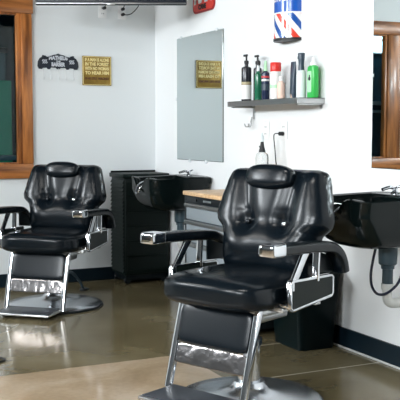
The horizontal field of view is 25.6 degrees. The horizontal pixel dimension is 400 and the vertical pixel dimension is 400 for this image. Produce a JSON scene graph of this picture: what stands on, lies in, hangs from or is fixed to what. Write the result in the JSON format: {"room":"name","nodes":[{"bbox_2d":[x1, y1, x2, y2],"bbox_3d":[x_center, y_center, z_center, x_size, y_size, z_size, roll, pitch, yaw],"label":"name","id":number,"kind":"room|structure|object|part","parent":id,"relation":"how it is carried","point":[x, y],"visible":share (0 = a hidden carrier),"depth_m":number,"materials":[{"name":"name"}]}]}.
{"room":"salon","nodes":[
{"label":"salon","id":0,"kind":"room"},
{"bbox_2d":[0,13,20,161],"bbox_3d":[-5.077,-0.912,9.076,6.700,2.900,0.100,-2,5,-26],"label":"wall","id":1,"kind":"structure","parent":0,"point":[7,23],"depth_m":10.34,"materials":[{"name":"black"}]},
{"bbox_2d":[0,0,155,273],"bbox_3d":[-3.561,-0.875,6.037,7.000,3.300,0.120,-2,5,-26],"label":"wall","id":2,"kind":"structure","parent":0,"point":[110,128],"depth_m":7.27,"materials":[{"name":"white paint"}]},
{"bbox_2d":[0,0,33,178],"bbox_3d":[-2.574,-0.842,6.445,2.750,1.428,0.068,-2,5,-26],"label":"window","id":3,"kind":"structure","parent":2,"relation":"in","point":[20,169],"depth_m":6.98,"materials":[{"name":"brown wood"}]},
{"bbox_3d":[-2.004,-0.860,6.728,1.282,1.188,0.052,-2,5,-26],"label":"stop moulding","id":4,"kind":"part","parent":3,"relation":"part of","materials":[{"name":"brown wood"}]},
{"bbox_3d":[-2.566,-1.491,6.379,2.750,0.125,0.034,-2,5,-26],"label":"rail","id":5,"kind":"part","parent":3,"relation":"part of","materials":[{"name":"brown wood"}]},
{"bbox_2d":[0,267,114,287],"bbox_3d":[-3.538,0.722,6.098,6.986,0.108,0.014,-2,5,-26],"label":"baseboard","id":6,"kind":"structure","parent":2,"relation":"attached to","point":[100,273],"depth_m":7.34,"materials":[{"name":"black plastic"}]},
{"bbox_2d":[37,54,77,79],"bbox_3d":[-1.141,-1.075,7.101,0.340,0.213,0.042,-2,5,-26],"label":"key rack","id":7,"kind":"object","parent":2,"relation":"attached to","point":[57,61],"visible":1,"depth_m":7.11,"materials":[{"name":"black metal"}]},
{"bbox_2d":[82,56,110,85],"bbox_3d":[-0.850,-1.064,7.255,0.252,0.240,0.013,-2,5,-26],"label":"sign","id":8,"kind":"object","parent":2,"relation":"attached to","point":[96,70],"visible":1,"depth_m":7.25,"materials":[{"name":"brown metal"}]},
{"bbox_2d":[98,5,106,17],"bbox_3d":[-0.802,-1.556,7.242,0.072,0.116,0.011,-2,5,-26],"label":"wall outlet","id":9,"kind":"object","parent":2,"relation":"attached to","point":[102,13],"visible":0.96,"depth_m":7.24,"materials":[{"name":"white plastic"}]},
{"bbox_2d":[35,0,186,5],"bbox_3d":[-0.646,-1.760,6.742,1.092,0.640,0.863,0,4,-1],"label":"television","id":10,"kind":"object","parent":2,"relation":"attached to","point":[37,2],"visible":1,"depth_m":6.34,"materials":[{"name":"black"}]},
{"bbox_2d":[118,6,125,18],"bbox_3d":[-0.649,-1.562,7.315,0.072,0.116,0.011,-2,5,-26],"label":"wall outlet","id":11,"kind":"object","parent":2,"relation":"attached to","point":[119,7],"visible":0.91,"depth_m":7.31,"materials":[{"name":"white plastic"}]},
{"bbox_2d":[110,170,154,172],"bbox_3d":[-0.565,-0.244,7.428,0.400,0.015,0.020,-2,5,-26],"label":"backsplash","id":12,"kind":"structure","parent":2,"relation":"attached to","point":[118,170],"depth_m":7.42,"materials":[{"name":"black plastic"}]},
{"bbox_2d":[0,278,399,399],"bbox_3d":[-1.230,1.188,1.480,7.120,0.100,10.620,-2,5,-26],"label":"floor","id":13,"kind":"structure","parent":0,"point":[120,349],"depth_m":4.83,"materials":[{"name":"concrete"}]},
{"bbox_2d":[0,162,115,318],"bbox_3d":[-1.065,0.250,6.224,0.754,1.028,0.915,1,5,16],"label":"barber chair","id":14,"kind":"object","parent":13,"relation":"on","point":[64,199],"visible":1,"depth_m":6.22,"materials":[{"name":"black leather"}]},
{"bbox_3d":[-1.339,0.199,6.376,0.092,0.270,0.344,1,5,16],"label":"arm frame","id":15,"kind":"part","parent":14,"relation":"part of","materials":[{"name":"silver metal"}]},
{"bbox_3d":[-1.366,0.262,6.390,0.024,0.112,0.312,1,5,16],"label":"panel","id":16,"kind":"part","parent":14,"relation":"part of","materials":[{"name":"metal"}]},
{"bbox_3d":[-1.365,0.121,6.382,0.078,0.177,0.530,1,5,16],"label":"armrest","id":17,"kind":"part","parent":14,"relation":"part of","materials":[{"name":"black leather"}]},
{"bbox_3d":[-1.123,0.593,6.051,0.402,0.087,0.033,1,5,16],"label":"kick plate","id":18,"kind":"part","parent":14,"relation":"part of","materials":[{"name":"silver metal"}]},
{"bbox_3d":[-1.067,0.278,6.220,0.578,0.154,0.568,1,5,16],"label":"seat","id":19,"kind":"part","parent":14,"relation":"part of","materials":[{"name":"black leather"}]},
{"bbox_3d":[-1.002,-0.018,6.441,0.644,0.500,0.161,1,-8,16],"label":"backrest","id":20,"kind":"part","parent":14,"relation":"part of","materials":[{"name":"black leather"}]},
{"bbox_3d":[-0.937,0.597,6.492,0.025,0.168,0.298,2,5,25],"label":"pump lever","id":21,"kind":"part","parent":14,"relation":"part of","materials":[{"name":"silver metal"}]},
{"bbox_3d":[-1.045,0.381,6.304,0.620,0.105,0.400,1,5,16],"label":"seat frame","id":22,"kind":"part","parent":14,"relation":"part of","materials":[{"name":"silver metal"}]},
{"bbox_3d":[-0.751,0.213,6.205,0.092,0.270,0.344,1,5,16],"label":"arm frame","id":23,"kind":"part","parent":14,"relation":"part of","materials":[{"name":"silver metal"}]},
{"bbox_3d":[-0.723,0.277,6.202,0.024,0.112,0.312,1,5,16],"label":"panel","id":24,"kind":"part","parent":14,"relation":"part of","materials":[{"name":"black leather"}]},
{"bbox_3d":[-0.722,0.136,6.195,0.078,0.177,0.530,1,5,16],"label":"armrest","id":25,"kind":"part","parent":14,"relation":"part of","materials":[{"name":"black leather"}]},
{"bbox_2d":[109,170,168,283],"bbox_3d":[-0.505,0.218,7.328,0.410,0.920,0.325,-2,5,-26],"label":"base cabinet","id":26,"kind":"object","parent":13,"relation":"on","point":[131,259],"visible":0.84,"depth_m":7.19,"materials":[{"name":"black laminate"}]},
{"bbox_3d":[-0.682,0.209,7.251,0.015,0.750,0.280,-2,5,-26],"label":"louvre panel","id":27,"kind":"part","parent":26,"relation":"part of","materials":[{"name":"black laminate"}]},
{"bbox_3d":[-0.431,0.213,7.197,0.380,0.770,0.015,-2,5,-26],"label":"door","id":28,"kind":"part","parent":26,"relation":"part of","materials":[{"name":"black laminate"}]},
{"bbox_3d":[-0.427,0.211,7.189,0.364,0.715,0.005,-2,5,-26],"label":"door panel","id":29,"kind":"part","parent":26,"relation":"part of","materials":[{"name":"black laminate"}]},
{"bbox_2d":[183,189,273,329],"bbox_3d":[0.249,0.361,5.681,0.476,0.813,0.744,-2,5,-26],"label":"base cabinet","id":30,"kind":"object","parent":13,"relation":"on","point":[201,206],"visible":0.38,"depth_m":5.64,"materials":[{"name":"grey metal"}]},
{"bbox_3d":[-0.087,0.357,5.902,0.020,0.785,0.030,-2,5,-26],"label":"frame post","id":31,"kind":"part","parent":30,"relation":"part of","materials":[{"name":"black plastic"}]},
{"bbox_3d":[0.045,0.313,5.578,0.022,0.024,0.650,-2,5,-26],"label":"handle","id":32,"kind":"part","parent":30,"relation":"part of","materials":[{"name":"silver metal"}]},
{"bbox_3d":[0.045,0.054,5.558,0.022,0.024,0.650,-2,5,-26],"label":"handle","id":33,"kind":"part","parent":30,"relation":"part of","materials":[{"name":"silver metal"}]},
{"bbox_3d":[0.062,0.014,5.563,0.022,0.046,0.660,-2,5,-26],"label":"panel","id":34,"kind":"part","parent":30,"relation":"part of","materials":[{"name":"black plastic"}]},
{"bbox_3d":[0.045,0.165,5.566,0.022,0.024,0.650,-2,5,-26],"label":"handle","id":35,"kind":"part","parent":30,"relation":"part of","materials":[{"name":"silver metal"}]},
{"bbox_3d":[0.059,0.094,5.568,0.020,0.106,0.654,-2,5,-26],"label":"drawer","id":36,"kind":"part","parent":30,"relation":"part of","materials":[{"name":"grey paint"}]},
{"bbox_3d":[0.059,0.371,5.590,0.020,0.142,0.654,-2,5,-26],"label":"drawer","id":37,"kind":"part","parent":30,"relation":"part of","materials":[{"name":"grey paint"}]},
{"bbox_3d":[0.059,0.224,5.578,0.020,0.142,0.654,-2,5,-26],"label":"drawer","id":38,"kind":"part","parent":30,"relation":"part of","materials":[{"name":"grey paint"}]},
{"bbox_2d":[255,133,268,164],"bbox_3d":[0.394,-0.235,5.593,0.084,0.384,0.084,-2,5,-26],"label":"spray bottle","id":39,"kind":"object","parent":30,"relation":"on","point":[262,157],"visible":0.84,"depth_m":5.57,"materials":[{"name":"white"}]},
{"bbox_2d":[273,132,283,164],"bbox_3d":[0.517,-0.240,5.592,0.052,0.388,0.158,-2,5,-26],"label":"power cord","id":40,"kind":"object","parent":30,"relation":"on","point":[278,133],"visible":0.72,"depth_m":5.63,"materials":[{"name":"black plastic"}]},
{"bbox_2d":[138,164,348,399],"bbox_3d":[0.168,0.393,3.977,0.754,1.095,0.876,4,6,40],"label":"barber chair","id":41,"kind":"object","parent":13,"relation":"on","point":[275,220],"visible":1,"depth_m":3.96,"materials":[{"name":"black leather"}]},
{"bbox_3d":[-0.025,0.221,4.254,0.078,0.177,0.530,4,6,40],"label":"armrest","id":42,"kind":"part","parent":41,"relation":"part of","materials":[{"name":"black leather"}]},
{"bbox_3d":[-0.006,0.300,4.238,0.092,0.270,0.344,4,6,40],"label":"arm frame","id":43,"kind":"part","parent":41,"relation":"part of","materials":[{"name":"silver metal"}]},
{"bbox_3d":[-0.027,0.362,4.263,0.024,0.112,0.312,4,6,40],"label":"panel","id":44,"kind":"part","parent":41,"relation":"part of","materials":[{"name":"black leather"}]},
{"bbox_3d":[0.047,0.698,3.857,0.402,0.087,0.033,4,6,40],"label":"kick plate","id":45,"kind":"part","parent":41,"relation":"part of","materials":[{"name":"silver metal"}]},
{"bbox_3d":[0.176,0.386,3.986,0.578,0.154,0.568,4,6,40],"label":"seat","id":46,"kind":"part","parent":41,"relation":"part of","materials":[{"name":"black leather"}]},
{"bbox_3d":[0.335,0.094,4.160,0.644,0.500,0.161,4,-7,40],"label":"backrest","id":47,"kind":"part","parent":41,"relation":"part of","materials":[{"name":"black leather"}]},
{"bbox_3d":[0.228,0.490,4.055,0.620,0.105,0.400,4,6,40],"label":"seat frame","id":48,"kind":"part","parent":41,"relation":"part of","materials":[{"name":"silver metal"}]},
{"bbox_3d":[0.461,0.331,3.844,0.092,0.270,0.344,4,6,40],"label":"arm frame","id":49,"kind":"part","parent":41,"relation":"part of","materials":[{"name":"silver metal"}]},
{"bbox_3d":[0.484,0.396,3.831,0.024,0.112,0.312,4,6,40],"label":"panel","id":50,"kind":"part","parent":41,"relation":"part of","materials":[{"name":"black laminate"}]},
{"bbox_3d":[0.486,0.255,3.822,0.078,0.177,0.530,4,6,40],"label":"armrest","id":51,"kind":"part","parent":41,"relation":"part of","materials":[{"name":"black leather"}]},
{"bbox_2d":[274,270,339,350],"bbox_3d":[0.611,0.620,5.163,0.314,0.452,0.358,-2,5,-26],"label":"waste bin","id":52,"kind":"object","parent":13,"relation":"on","point":[312,327],"visible":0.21,"depth_m":5.04,"materials":[{"name":"black plastic"}]},
{"bbox_2d":[155,0,399,345],"bbox_3d":[1.924,-0.625,2.861,0.120,3.300,10.620,-2,5,-26],"label":"wall","id":53,"kind":"structure","parent":0,"point":[335,139],"depth_m":5.36,"materials":[{"name":"white paint"}]},
{"bbox_2d":[131,169,210,248],"bbox_3d":[-0.237,0.096,6.666,0.532,0.648,0.476,-2,5,-26],"label":"basin","id":54,"kind":"object","parent":53,"relation":"attached to","point":[159,192],"visible":0.79,"depth_m":6.47,"materials":[{"name":"black ceramic"}]},
{"bbox_3d":[-0.226,-0.055,6.660,0.507,0.255,0.476,-2,5,-26],"label":"bowl","id":55,"kind":"part","parent":54,"relation":"part of","materials":[{"name":"black ceramic"}]},
{"bbox_2d":[179,169,192,175],"bbox_3d":[-0.109,-0.210,6.759,0.104,0.053,0.065,-2,5,-26],"label":"faucet","id":56,"kind":"object","parent":54,"relation":"on","point":[188,172],"depth_m":6.76,"materials":[{"name":"silver metal"}]},
{"bbox_2d":[176,28,223,162],"bbox_3d":[-0.012,-0.780,6.725,0.014,0.991,0.820,-2,5,-26],"label":"wall mirror","id":57,"kind":"object","parent":53,"relation":"attached to","point":[200,57],"visible":1,"depth_m":6.68,"materials":[{"name":"grey mirror"}]},
{"bbox_2d":[193,0,214,13],"bbox_3d":[0.026,-1.575,6.585,0.013,0.330,0.370,-2,5,-26],"label":"sign","id":58,"kind":"object","parent":53,"relation":"attached to","point":[199,6],"visible":1,"depth_m":6.60,"materials":[{"name":"red"}]},
{"bbox_2d":[263,121,268,138],"bbox_3d":[0.437,-0.461,5.818,0.011,0.116,0.072,-2,5,-26],"label":"wall outlet","id":59,"kind":"object","parent":53,"relation":"attached to","point":[265,123],"visible":0.98,"depth_m":5.81,"materials":[{"name":"white plastic"}]},
{"bbox_2d":[227,97,324,127],"bbox_3d":[0.460,-0.545,5.556,0.190,0.172,0.880,-2,5,-26],"label":"wall shelf","id":60,"kind":"object","parent":53,"relation":"attached to","point":[298,100],"visible":1,"depth_m":5.37,"materials":[{"name":"silver metal"}]},
{"bbox_2d":[241,54,251,100],"bbox_3d":[0.305,-0.805,5.791,0.068,0.305,0.068,-2,5,-26],"label":"pump bottle","id":61,"kind":"object","parent":60,"relation":"on","point":[246,83],"visible":0.94,"depth_m":5.77,"materials":[{"name":"black"}]},
{"bbox_2d":[253,55,261,99],"bbox_3d":[0.377,-0.800,5.769,0.055,0.299,0.055,2,5,19],"label":"pump bottle","id":62,"kind":"object","parent":60,"relation":"on","point":[257,56],"visible":0.4,"depth_m":5.76,"materials":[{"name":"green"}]},
{"bbox_2d":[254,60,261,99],"bbox_3d":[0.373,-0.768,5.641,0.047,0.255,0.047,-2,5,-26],"label":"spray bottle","id":63,"kind":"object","parent":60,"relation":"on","point":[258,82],"visible":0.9,"depth_m":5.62,"materials":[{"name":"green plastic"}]},
{"bbox_2d":[261,60,269,99],"bbox_3d":[0.415,-0.759,5.567,0.053,0.249,0.053,-2,5,-26],"label":"bottle","id":64,"kind":"object","parent":60,"relation":"on","point":[265,86],"visible":0.94,"depth_m":5.55,"materials":[{"name":"blue plastic"}]},
{"bbox_2d":[270,62,280,98],"bbox_3d":[0.471,-0.741,5.475,0.070,0.227,0.070,-2,5,-26],"label":"spray can","id":65,"kind":"object","parent":60,"relation":"on","point":[275,67],"visible":0.8,"depth_m":5.45,"materials":[{"name":"white metal"}]},
{"bbox_2d":[277,76,284,98],"bbox_3d":[0.498,-0.691,5.399,0.050,0.139,0.050,-2,5,-26],"label":"lotion bottle","id":66,"kind":"object","parent":60,"relation":"on","point":[280,85],"visible":0.89,"depth_m":5.38,"materials":[{"name":"beige plastic"}]},
{"bbox_2d":[290,61,295,97],"bbox_3d":[0.570,-0.731,5.377,0.038,0.225,0.052,-2,5,-26],"label":"tube","id":67,"kind":"object","parent":60,"relation":"on","point":[293,64],"visible":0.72,"depth_m":5.36,"materials":[{"name":"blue plastic"}]},
{"bbox_2d":[296,53,305,97],"bbox_3d":[0.605,-0.744,5.265,0.060,0.267,0.064,-2,5,-26],"label":"bottle","id":68,"kind":"object","parent":60,"relation":"on","point":[301,73],"visible":0.89,"depth_m":5.24,"materials":[{"name":"white plastic"}]},
{"bbox_2d":[307,57,318,97],"bbox_3d":[0.668,-0.727,5.208,0.050,0.241,0.078,-2,5,-26],"label":"bottle","id":69,"kind":"object","parent":60,"relation":"on","point":[313,69],"visible":1,"depth_m":5.18,"materials":[{"name":"green plastic"}]},
{"bbox_3d":[0.647,-0.700,5.200,0.001,0.125,0.040,-2,5,-26],"label":"label panel","id":70,"kind":"part","parent":69,"relation":"part of","materials":[{"name":"white"}]},
{"bbox_2d":[166,272,399,366],"bbox_3d":[1.890,0.967,2.902,0.014,0.118,10.500,-2,5,-26],"label":"baseboard","id":71,"kind":"structure","parent":53,"relation":"attached to","point":[376,348],"depth_m":4.88,"materials":[{"name":"black plastic"}]},
{"bbox_2d":[281,121,287,138],"bbox_3d":[0.537,-0.445,5.611,0.011,0.116,0.072,-2,5,-26],"label":"wall outlet","id":72,"kind":"object","parent":53,"relation":"attached to","point":[284,124],"visible":1,"depth_m":5.60,"materials":[{"name":"white plastic"}]},
{"bbox_2d":[273,0,301,42],"bbox_3d":[0.522,-1.314,5.464,0.108,0.650,0.242,-2,5,-26],"label":"pole","id":73,"kind":"object","parent":53,"relation":"attached to","point":[287,13],"visible":1,"depth_m":5.40,"materials":[{"name":"multicoloured"}]},
{"bbox_2d":[325,185,399,307],"bbox_3d":[0.852,0.253,4.410,0.532,0.648,0.476,-2,5,-26],"label":"basin","id":74,"kind":"object","parent":53,"relation":"attached to","point":[364,220],"visible":0.85,"depth_m":4.21,"materials":[{"name":"black ceramic"}]},
{"bbox_3d":[0.863,0.102,4.404,0.507,0.255,0.476,-2,5,-26],"label":"bowl","id":75,"kind":"part","parent":74,"relation":"part of","materials":[{"name":"black ceramic"}]},
{"bbox_2d":[381,185,399,193],"bbox_3d":[0.980,-0.053,4.503,0.104,0.053,0.065,-2,5,-26],"label":"faucet","id":76,"kind":"object","parent":74,"relation":"on","point":[394,189],"depth_m":4.51,"materials":[{"name":"silver metal"}]},
{"bbox_2d":[333,342,399,369],"bbox_3d":[1.882,1.021,2.895,0.010,0.012,10.486,-2,5,-26],"label":"trim","id":77,"kind":"structure","parent":53,"relation":"attached to","point":[341,346],"depth_m":4.87,"materials":[{"name":"grey plastic"}]},
{"bbox_2d":[371,0,399,169],"bbox_3d":[1.138,-0.640,4.339,0.014,1.030,0.960,-2,5,-26],"label":"wall mirror","id":78,"kind":"object","parent":53,"relation":"attached to","point":[386,30],"visible":1,"depth_m":4.66,"materials":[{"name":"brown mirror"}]},
{"bbox_3d":[-4.344,0.702,7.675,6.700,0.100,3.280,-2,5,-26],"label":"floor","id":79,"kind":"structure","parent":0,"visible":0},
{"bbox_2d":[0,80,12,161],"bbox_3d":[-2.299,-0.257,8.265,1.000,1.720,0.460,-2,5,-26],"label":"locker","id":80,"kind":"object","parent":79,"relation":"on","point":[5,86],"visible":0.45,"depth_m":8.23,"materials":[{"name":"teal metal"}]},
{"bbox_2d":[0,47,7,80],"bbox_3d":[-2.195,-1.273,8.246,0.720,0.310,0.340,-2,5,-26],"label":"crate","id":81,"kind":"object","parent":80,"relation":"on","point":[3,50],"visible":0.98,"depth_m":8.24,"materials":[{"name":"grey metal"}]},
{"bbox_3d":[-2.195,-1.403,8.236,0.720,0.050,0.340,-2,5,-26],"label":"lid","id":82,"kind":"part","parent":81,"relation":"part of","materials":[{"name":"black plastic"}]},
{"bbox_2d":[0,155,16,160],"bbox_3d":[-1.957,0.143,7.515,1.100,1.040,0.320,-2,5,-26],"label":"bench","id":83,"kind":"object","parent":79,"relation":"on","point":[2,157],"visible":0.02,"depth_m":7.47,"materials":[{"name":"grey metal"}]}
]}

